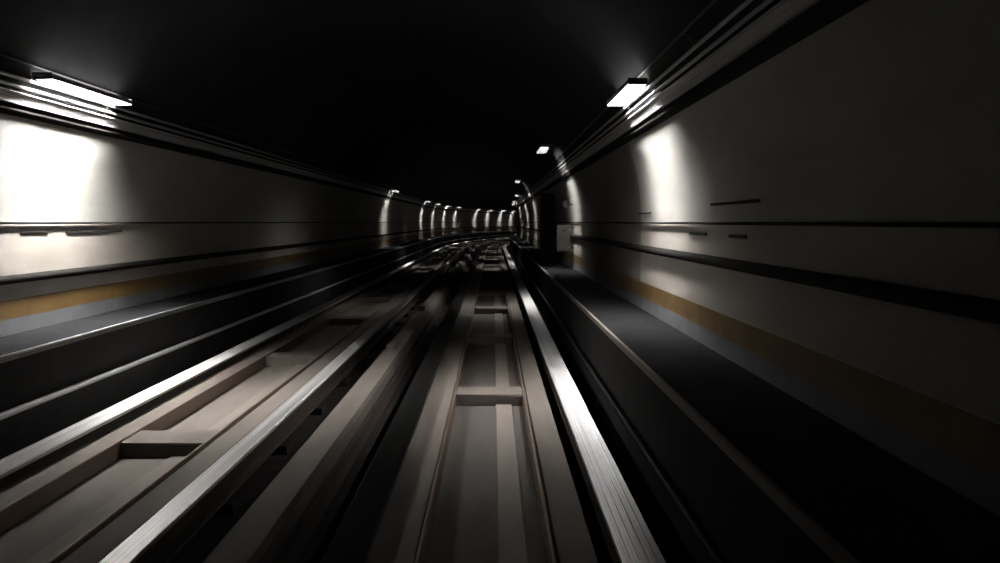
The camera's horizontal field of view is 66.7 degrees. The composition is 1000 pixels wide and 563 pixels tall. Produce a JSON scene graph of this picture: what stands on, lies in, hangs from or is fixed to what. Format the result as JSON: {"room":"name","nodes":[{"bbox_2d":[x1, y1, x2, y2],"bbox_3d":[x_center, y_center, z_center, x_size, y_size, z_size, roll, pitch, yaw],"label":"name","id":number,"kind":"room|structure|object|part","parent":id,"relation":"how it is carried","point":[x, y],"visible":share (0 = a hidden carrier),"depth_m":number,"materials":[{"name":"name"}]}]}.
{"room":"underground passage","nodes":[
{"label":"underground passage","id":0,"kind":"room"},
{"bbox_2d":[0,113,519,336],"bbox_3d":[15.036,-6.223,88.327,43.753,3.956,190.803,0,4,-1],"label":"wall","id":1,"kind":"structure","parent":0,"point":[49,172],"depth_m":13.14,"materials":[{"name":"concrete"}]},
{"bbox_2d":[20,231,48,232],"bbox_3d":[-6.112,-0.655,9.989,0.022,0.020,0.600,0,4,-1],"label":"clip","id":2,"kind":"object","parent":1,"relation":"attached to","point":[20,231],"visible":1,"depth_m":9.88,"materials":[{"name":"black metal"}]},
{"bbox_2d":[66,230,121,232],"bbox_3d":[-6.127,-0.758,11.514,0.022,0.025,1.600,0,4,-1],"label":"cable","id":3,"kind":"object","parent":1,"relation":"attached to","point":[100,230],"visible":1,"depth_m":11.46,"materials":[{"name":"black plastic"}]},
{"bbox_2d":[0,222,389,223],"bbox_3d":[14.969,-6.897,88.270,43.596,0.030,190.795,0,4,-1],"label":"cable","id":4,"kind":"object","parent":1,"relation":"attached to","point":[0,222],"visible":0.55,"depth_m":13.02,"materials":[{"name":"black plastic"}]},
{"bbox_2d":[0,226,518,284],"bbox_3d":[14.973,-6.200,88.328,43.626,0.104,190.802,0,4,-1],"label":"cable bundle","id":5,"kind":"object","parent":1,"relation":"attached to","point":[19,278],"visible":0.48,"depth_m":13.12,"materials":[{"name":"black rubber"}]},
{"bbox_2d":[168,247,682,562],"bbox_3d":[18.151,-4.261,88.510,49.984,0.001,190.803,0,4,-1],"label":"floor","id":6,"kind":"structure","parent":0,"point":[200,546],"depth_m":8.19,"materials":[{"name":"grey concrete"}]},
{"bbox_2d":[0,238,506,562],"bbox_3d":[16.900,-4.344,88.007,44.506,0.242,189.837,0,4,-1],"label":"track slab","id":7,"kind":"object","parent":6,"relation":"on","point":[80,506],"visible":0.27,"depth_m":8.42,"materials":[{"name":"concrete"}]},
{"bbox_2d":[0,237,508,488],"bbox_3d":[16.122,-4.408,88.076,43.564,0.360,189.998,0,4,-1],"label":"rail","id":8,"kind":"object","parent":7,"relation":"on","point":[23,462],"visible":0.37,"depth_m":10.09,"materials":[{"name":"metal"}]},
{"bbox_2d":[99,238,509,562],"bbox_3d":[17.936,-4.356,87.412,43.044,0.360,188.633,0,4,-1],"label":"rail","id":9,"kind":"object","parent":7,"relation":"on","point":[159,539],"visible":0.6,"depth_m":7.74,"materials":[{"name":"metal"}]},
{"bbox_2d":[0,230,519,459],"bbox_3d":[15.308,-4.895,88.434,44.298,1.275,190.803,0,4,-1],"label":"walkway","id":10,"kind":"object","parent":6,"relation":"on","point":[37,363],"visible":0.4,"depth_m":11.30,"materials":[{"name":"concrete"}]},
{"bbox_2d":[0,234,514,419],"bbox_3d":[15.813,-4.908,88.127,43.400,0.068,190.184,0,4,-1],"label":"pipe","id":11,"kind":"object","parent":10,"relation":"attached to","point":[36,402],"visible":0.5,"depth_m":10.99,"materials":[{"name":"grey metal"}]},
{"bbox_2d":[203,239,509,562],"bbox_3d":[18.674,-4.339,87.193,42.947,0.360,188.180,0,4,-1],"label":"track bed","id":12,"kind":"object","parent":6,"relation":"on","point":[277,527],"visible":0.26,"depth_m":7.51,"materials":[{"name":"concrete"}]},
{"bbox_2d":[386,341,397,350],"bbox_3d":[-1.967,1.175,13.880,0.154,0.090,0.524,0,4,-1],"label":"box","id":13,"kind":"object","parent":12,"relation":"on","point":[392,345],"visible":1,"depth_m":13.69,"materials":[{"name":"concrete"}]},
{"bbox_3d":[-1.967,1.141,13.878,0.154,0.021,0.524,0,4,-1],"label":"box lid","id":14,"kind":"part","parent":13,"relation":"part of","materials":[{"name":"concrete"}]},
{"bbox_2d":[418,303,426,310],"bbox_3d":[-2.023,0.674,19.959,0.184,0.140,0.624,0,4,-1],"label":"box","id":15,"kind":"object","parent":12,"relation":"on","point":[423,306],"visible":1,"depth_m":19.66,"materials":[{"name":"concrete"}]},
{"bbox_2d":[366,241,597,562],"bbox_3d":[20.087,-4.254,86.865,43.637,0.242,187.487,0,4,-1],"label":"track slab","id":16,"kind":"object","parent":6,"relation":"on","point":[485,476],"visible":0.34,"depth_m":7.96,"materials":[{"name":"concrete"}]},
{"bbox_2d":[320,240,509,562],"bbox_3d":[19.313,-4.318,86.932,42.694,0.360,187.645,0,4,-1],"label":"rail","id":17,"kind":"object","parent":16,"relation":"on","point":[353,540],"visible":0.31,"depth_m":7.29,"materials":[{"name":"metal"}]},
{"bbox_3d":[9.827,-4.437,88.881,20.411,0.193,191.956,1,5,12],"label":"edge rail","id":18,"kind":"part","parent":16,"relation":"part of","materials":[{"name":"grey concrete"}]},
{"bbox_3d":[10.728,-4.412,88.559,20.335,0.193,191.282,1,5,12],"label":"edge rail","id":19,"kind":"part","parent":16,"relation":"part of","materials":[{"name":"grey concrete"}]},
{"bbox_2d":[502,243,665,562],"bbox_3d":[21.120,-4.268,86.285,42.201,0.360,186.313,0,4,-1],"label":"rail","id":20,"kind":"object","parent":16,"relation":"on","point":[628,538],"visible":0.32,"depth_m":7.51,"materials":[{"name":"metal"}]},
{"bbox_2d":[509,234,999,562],"bbox_3d":[21.917,-4.709,86.066,42.496,1.275,185.930,0,4,-1],"label":"walkway","id":21,"kind":"object","parent":6,"relation":"on","point":[769,477],"visible":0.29,"depth_m":5.03,"materials":[{"name":"concrete"}]},
{"bbox_2d":[540,194,553,259],"bbox_3d":[1.736,-2.017,28.117,0.494,2.438,0.645,0,4,-1],"label":"tall cabinet","id":22,"kind":"object","parent":21,"relation":"on","point":[546,200],"visible":1,"depth_m":27.83,"materials":[{"name":"metal"}]},
{"bbox_2d":[509,247,692,562],"bbox_3d":[21.526,-4.234,86.118,41.832,0.057,185.968,0,4,-1],"label":"pipe","id":23,"kind":"object","parent":21,"relation":"attached to","point":[669,530],"visible":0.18,"depth_m":7.83,"materials":[{"name":"metal"}]},
{"bbox_2d":[509,244,726,562],"bbox_3d":[21.526,-4.593,86.091,41.839,0.065,185.970,0,4,-1],"label":"pipe","id":24,"kind":"object","parent":21,"relation":"attached to","point":[708,544],"visible":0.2,"depth_m":6.68,"materials":[{"name":"metal"}]},
{"bbox_2d":[0,0,868,213],"bbox_3d":[18.179,-9.493,88.025,49.577,2.633,190.652,0,4,-1],"label":"ceiling","id":25,"kind":"structure","parent":0,"point":[451,102],"depth_m":14.16,"materials":[{"name":"concrete"}]},
{"bbox_2d":[32,72,131,104],"bbox_3d":[-5.513,-2.529,10.146,0.257,0.155,2.040,0,4,-1],"label":"lamp","id":26,"kind":"object","parent":25,"relation":"attached to","point":[73,88],"visible":1,"depth_m":9.82,"materials":[{"name":"grey plastic"}]},
{"bbox_2d":[93,90,113,132],"bbox_3d":[-5.739,-2.458,10.989,0.305,0.610,0.040,0,4,-1],"label":"bracket","id":27,"kind":"object","parent":25,"relation":"attached to","point":[104,107],"visible":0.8,"depth_m":10.98,"materials":[{"name":"metal"}]},
{"bbox_2d":[0,105,513,213],"bbox_3d":[15.201,-8.239,88.083,43.543,0.042,190.627,0,4,-1],"label":"power cable","id":28,"kind":"object","parent":25,"relation":"attached to","point":[1,106],"visible":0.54,"depth_m":12.57,"materials":[{"name":"black plastic"}]},
{"bbox_2d":[0,87,516,212],"bbox_3d":[15.261,-8.371,88.058,43.572,0.129,190.598,0,4,-1],"label":"cable tray","id":29,"kind":"object","parent":25,"relation":"attached to","point":[7,95],"visible":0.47,"depth_m":12.44,"materials":[{"name":"grey metal"}]},
{"bbox_2d":[0,80,505,211],"bbox_3d":[15.309,-8.495,88.023,43.510,0.038,190.546,0,4,-1],"label":"cable conduit","id":30,"kind":"object","parent":29,"relation":"on","point":[1,81],"visible":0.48,"depth_m":12.28,"materials":[{"name":"grey metal"}]},
{"bbox_2d":[0,70,517,211],"bbox_3d":[15.342,-8.585,88.005,43.503,0.040,190.523,0,4,-1],"label":"cable conduit","id":31,"kind":"object","parent":25,"relation":"attached to","point":[1,72],"visible":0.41,"depth_m":13.20,"materials":[{"name":"grey metal"}]},
{"bbox_2d":[0,53,517,210],"bbox_3d":[15.423,-8.755,87.960,43.468,0.027,190.459,0,4,-1],"label":"cable conduit","id":32,"kind":"object","parent":25,"relation":"attached to","point":[1,54],"visible":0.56,"depth_m":12.04,"materials":[{"name":"metal"}]},
{"bbox_2d":[536,144,553,153],"bbox_3d":[1.304,-3.783,21.831,0.417,0.169,1.790,0,4,-1],"label":"lamp","id":33,"kind":"object","parent":25,"relation":"attached to","point":[543,148],"visible":1,"depth_m":21.25,"materials":[{"name":"grey plastic"}]},
{"bbox_2d":[514,0,716,200],"bbox_3d":[21.916,-8.573,85.633,41.698,0.027,185.671,0,4,-1],"label":"cable conduit","id":34,"kind":"object","parent":25,"relation":"attached to","point":[713,1],"visible":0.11,"depth_m":8.36,"materials":[{"name":"metal"}]},
{"bbox_2d":[606,78,647,105],"bbox_3d":[1.710,-2.546,10.365,0.257,0.155,1.800,0,4,-1],"label":"lamp","id":35,"kind":"object","parent":25,"relation":"attached to","point":[629,91],"visible":1,"depth_m":9.93,"materials":[{"name":"grey plastic"}]},
{"bbox_2d":[515,0,753,202],"bbox_3d":[21.996,-8.399,85.620,41.688,0.040,185.617,0,4,-1],"label":"cable conduit","id":36,"kind":"object","parent":25,"relation":"attached to","point":[745,3],"visible":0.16,"depth_m":8.03,"materials":[{"name":"grey metal"}]},
{"bbox_2d":[628,105,641,133],"bbox_3d":[1.922,-2.463,11.060,0.305,0.610,0.040,0,4,-1],"label":"bracket","id":37,"kind":"object","parent":25,"relation":"attached to","point":[630,107],"visible":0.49,"depth_m":11.05,"materials":[{"name":"metal"}]},
{"bbox_2d":[515,0,773,204],"bbox_3d":[22.029,-8.306,85.615,41.677,0.038,185.592,0,4,-1],"label":"cable conduit","id":38,"kind":"object","parent":25,"relation":"attached to","point":[765,3],"visible":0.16,"depth_m":7.68,"materials":[{"name":"grey metal"}]},
{"bbox_2d":[515,0,821,205],"bbox_3d":[22.070,-8.179,85.618,41.715,0.129,185.577,0,4,-1],"label":"cable tray","id":39,"kind":"object","parent":25,"relation":"attached to","point":[783,12],"visible":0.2,"depth_m":7.11,"materials":[{"name":"grey metal"}]},
{"bbox_2d":[516,0,849,207],"bbox_3d":[22.136,-8.044,85.598,41.652,0.042,185.514,0,4,-1],"label":"power cable","id":40,"kind":"object","parent":25,"relation":"attached to","point":[838,3],"visible":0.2,"depth_m":6.43,"materials":[{"name":"black plastic"}]},
{"bbox_2d":[517,0,999,516],"bbox_3d":[22.278,-6.020,85.732,41.778,3.956,185.463,0,4,-1],"label":"wall","id":41,"kind":"structure","parent":0,"point":[889,111],"depth_m":5.06,"materials":[{"name":"concrete"}]},
{"bbox_2d":[557,225,572,251],"bbox_3d":[1.965,-1.308,22.967,0.476,0.794,0.360,0,4,-1],"label":"upper cabinet","id":42,"kind":"object","parent":41,"relation":"attached to","point":[563,231],"visible":1,"depth_m":22.82,"materials":[{"name":"metal"}]},
{"bbox_3d":[1.919,-1.296,22.818,0.331,0.734,0.018,0,4,-1],"label":"cabinet door","id":43,"kind":"part","parent":42,"relation":"part of","materials":[{"name":"grey metal"}]},
{"bbox_2d":[563,200,572,207],"bbox_3d":[2.022,-2.298,22.580,0.330,0.220,0.200,0,4,-1],"label":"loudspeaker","id":44,"kind":"object","parent":41,"relation":"attached to","point":[566,203],"visible":0.99,"depth_m":22.48,"materials":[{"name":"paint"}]},
{"bbox_2d":[689,232,706,235],"bbox_3d":[2.323,-0.560,8.916,0.030,0.030,0.700,0,4,-1],"label":"cable","id":45,"kind":"object","parent":41,"relation":"attached to","point":[690,233],"visible":1,"depth_m":8.93,"materials":[{"name":"black plastic"}]},
{"bbox_2d":[710,199,759,205],"bbox_3d":[2.330,-0.786,7.595,0.030,0.030,1.500,0,4,-1],"label":"cable","id":46,"kind":"object","parent":41,"relation":"attached to","point":[753,200],"visible":1,"depth_m":7.44,"materials":[{"name":"black plastic"}]},
{"bbox_2d":[728,234,746,238],"bbox_3d":[2.336,-0.442,7.466,0.030,0.035,0.500,0,4,-1],"label":"clip","id":47,"kind":"object","parent":41,"relation":"attached to","point":[729,235],"visible":1,"depth_m":7.41,"materials":[{"name":"black"}]},
{"bbox_2d":[519,226,999,323],"bbox_3d":[22.361,-6.284,85.658,41.611,0.104,185.354,0,4,-1],"label":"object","id":48,"kind":"object","parent":41,"relation":"attached to","point":[973,307],"visible":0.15,"depth_m":4.95,"materials":[{"name":"black"}]},
{"bbox_2d":[534,222,999,227],"bbox_3d":[22.370,-6.689,85.618,41.577,0.030,185.338,0,4,-1],"label":"cable","id":49,"kind":"object","parent":41,"relation":"attached to","point":[862,224],"visible":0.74,"depth_m":4.99,"materials":[{"name":"black plastic"}]}
]}

